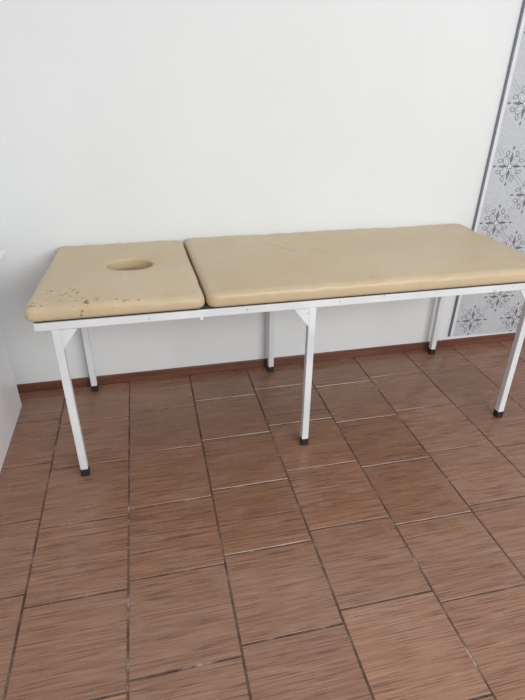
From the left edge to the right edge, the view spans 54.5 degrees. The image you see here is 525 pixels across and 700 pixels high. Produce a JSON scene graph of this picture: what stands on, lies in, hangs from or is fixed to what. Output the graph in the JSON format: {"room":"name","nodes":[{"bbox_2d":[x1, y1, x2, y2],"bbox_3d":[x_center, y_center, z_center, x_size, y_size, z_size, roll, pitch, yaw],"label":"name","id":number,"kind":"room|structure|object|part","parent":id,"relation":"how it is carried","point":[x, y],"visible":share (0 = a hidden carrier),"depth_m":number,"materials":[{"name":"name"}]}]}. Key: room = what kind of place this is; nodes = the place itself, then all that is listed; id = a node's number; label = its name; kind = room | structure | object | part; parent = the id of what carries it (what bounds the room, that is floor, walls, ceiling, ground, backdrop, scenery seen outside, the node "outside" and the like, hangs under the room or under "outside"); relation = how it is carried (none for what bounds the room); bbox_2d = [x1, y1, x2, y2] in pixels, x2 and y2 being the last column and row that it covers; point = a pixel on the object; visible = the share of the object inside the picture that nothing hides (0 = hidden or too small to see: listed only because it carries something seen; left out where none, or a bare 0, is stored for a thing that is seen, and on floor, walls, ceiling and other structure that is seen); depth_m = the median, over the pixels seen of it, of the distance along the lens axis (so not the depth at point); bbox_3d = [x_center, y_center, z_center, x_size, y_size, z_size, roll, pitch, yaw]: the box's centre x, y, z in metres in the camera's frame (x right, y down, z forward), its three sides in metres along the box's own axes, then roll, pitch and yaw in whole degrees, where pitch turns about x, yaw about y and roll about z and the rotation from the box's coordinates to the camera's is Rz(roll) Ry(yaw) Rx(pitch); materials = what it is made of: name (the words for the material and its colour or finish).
{"room":"examination room","nodes":[
{"label":"examination room","id":0,"kind":"room"},
{"bbox_2d":[0,0,522,384],"bbox_3d":[-0.074,-1.178,2.316,7.400,2.950,0.120,-6,29,-11],"label":"wall","id":1,"kind":"structure","parent":0,"point":[122,121],"depth_m":2.36,"materials":[{"name":"paint"}]},
{"bbox_2d":[17,332,524,392],"bbox_3d":[-0.070,0.082,2.929,7.400,0.050,0.012,-6,29,-11],"label":"baseboard","id":2,"kind":"structure","parent":1,"relation":"attached to","point":[229,366],"depth_m":2.92,"materials":[{"name":"brown tile"}]},
{"bbox_2d":[448,0,524,336],"bbox_3d":[1.668,-1.136,2.707,1.048,2.320,0.014,-6,29,-11],"label":"panel board","id":3,"kind":"object","parent":1,"relation":"attached to","point":[508,133],"visible":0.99,"depth_m":2.77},
{"bbox_2d":[457,32,524,334],"bbox_3d":[1.679,-1.128,2.709,0.958,2.293,0.001,-5,29,-12],"label":"ornaments","id":4,"kind":"object","parent":3,"relation":"attached to","point":[509,166],"depth_m":2.85},
{"bbox_2d":[0,339,524,699],"bbox_3d":[0.598,1.549,0.354,7.400,0.050,6.091,-6,29,-11],"label":"floor","id":5,"kind":"structure","parent":0,"point":[205,551],"depth_m":1.88,"materials":[{"name":"brown tile"}]},
{"bbox_2d":[0,250,21,470],"bbox_3d":[-1.522,0.196,1.907,1.022,0.806,0.990,-6,29,-11],"label":"base cabinet","id":6,"kind":"object","parent":5,"relation":"on","point":[10,402],"visible":1,"depth_m":2.36,"materials":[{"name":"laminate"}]},
{"bbox_2d":[24,224,524,475],"bbox_3d":[0.125,-0.082,2.454,2.127,0.796,0.745,-6,29,-11],"label":"massage table","id":7,"kind":"object","parent":5,"relation":"on","point":[83,287],"visible":1,"depth_m":2.11,"materials":[{"name":"beige leatherette"},{"name":"white enamel"},{"name":"black rubber"}]},
{"bbox_3d":[-0.718,0.220,2.002,0.092,0.684,0.034,-6,29,-11],"label":"leg","id":8,"kind":"part","parent":7,"relation":"part of","materials":[{"name":"white metal"}]},
{"bbox_3d":[-0.863,-0.089,2.567,0.092,0.684,0.034,-6,29,-11],"label":"leg","id":9,"kind":"part","parent":7,"relation":"part of","materials":[{"name":"white metal"}]},
{"bbox_2d":[24,241,204,321],"bbox_3d":[-0.601,-0.326,2.135,0.635,0.064,0.743,-6,29,-11],"label":"cushion","id":10,"kind":"object","parent":7,"relation":"on","point":[127,280],"depth_m":1.95,"materials":[{"name":"beige leather"}]},
{"bbox_3d":[0.020,-0.178,2.745,0.092,0.684,0.034,-6,29,-11],"label":"leg","id":11,"kind":"part","parent":7,"relation":"part of","materials":[{"name":"white metal"}]},
{"bbox_3d":[0.133,-0.344,2.303,2.087,0.031,0.700,-6,29,-11],"label":"frame","id":12,"kind":"part","parent":7,"relation":"part of","materials":[{"name":"white metal"}]},
{"bbox_3d":[0.133,-0.362,2.292,2.075,0.010,0.692,-6,29,-11],"label":"board","id":13,"kind":"part","parent":7,"relation":"part of","materials":[{"name":"brown wood"}]},
{"bbox_3d":[0.165,0.131,2.180,0.092,0.684,0.034,-6,29,-11],"label":"leg","id":14,"kind":"part","parent":7,"relation":"part of","materials":[{"name":"white metal"}]},
{"bbox_2d":[185,224,524,306],"bbox_3d":[0.429,-0.432,2.341,1.508,0.069,0.745,-6,29,-11],"label":"cushion","id":15,"kind":"object","parent":7,"relation":"on","point":[333,265],"depth_m":2.16,"materials":[{"name":"beige leather"}]},
{"bbox_3d":[1.004,-0.278,2.944,0.092,0.684,0.034,-6,29,-11],"label":"leg","id":16,"kind":"part","parent":7,"relation":"part of","materials":[{"name":"white metal"}]},
{"bbox_3d":[1.149,0.032,2.379,0.092,0.684,0.034,-6,29,-11],"label":"leg","id":17,"kind":"part","parent":7,"relation":"part of","materials":[{"name":"white metal"}]}
]}

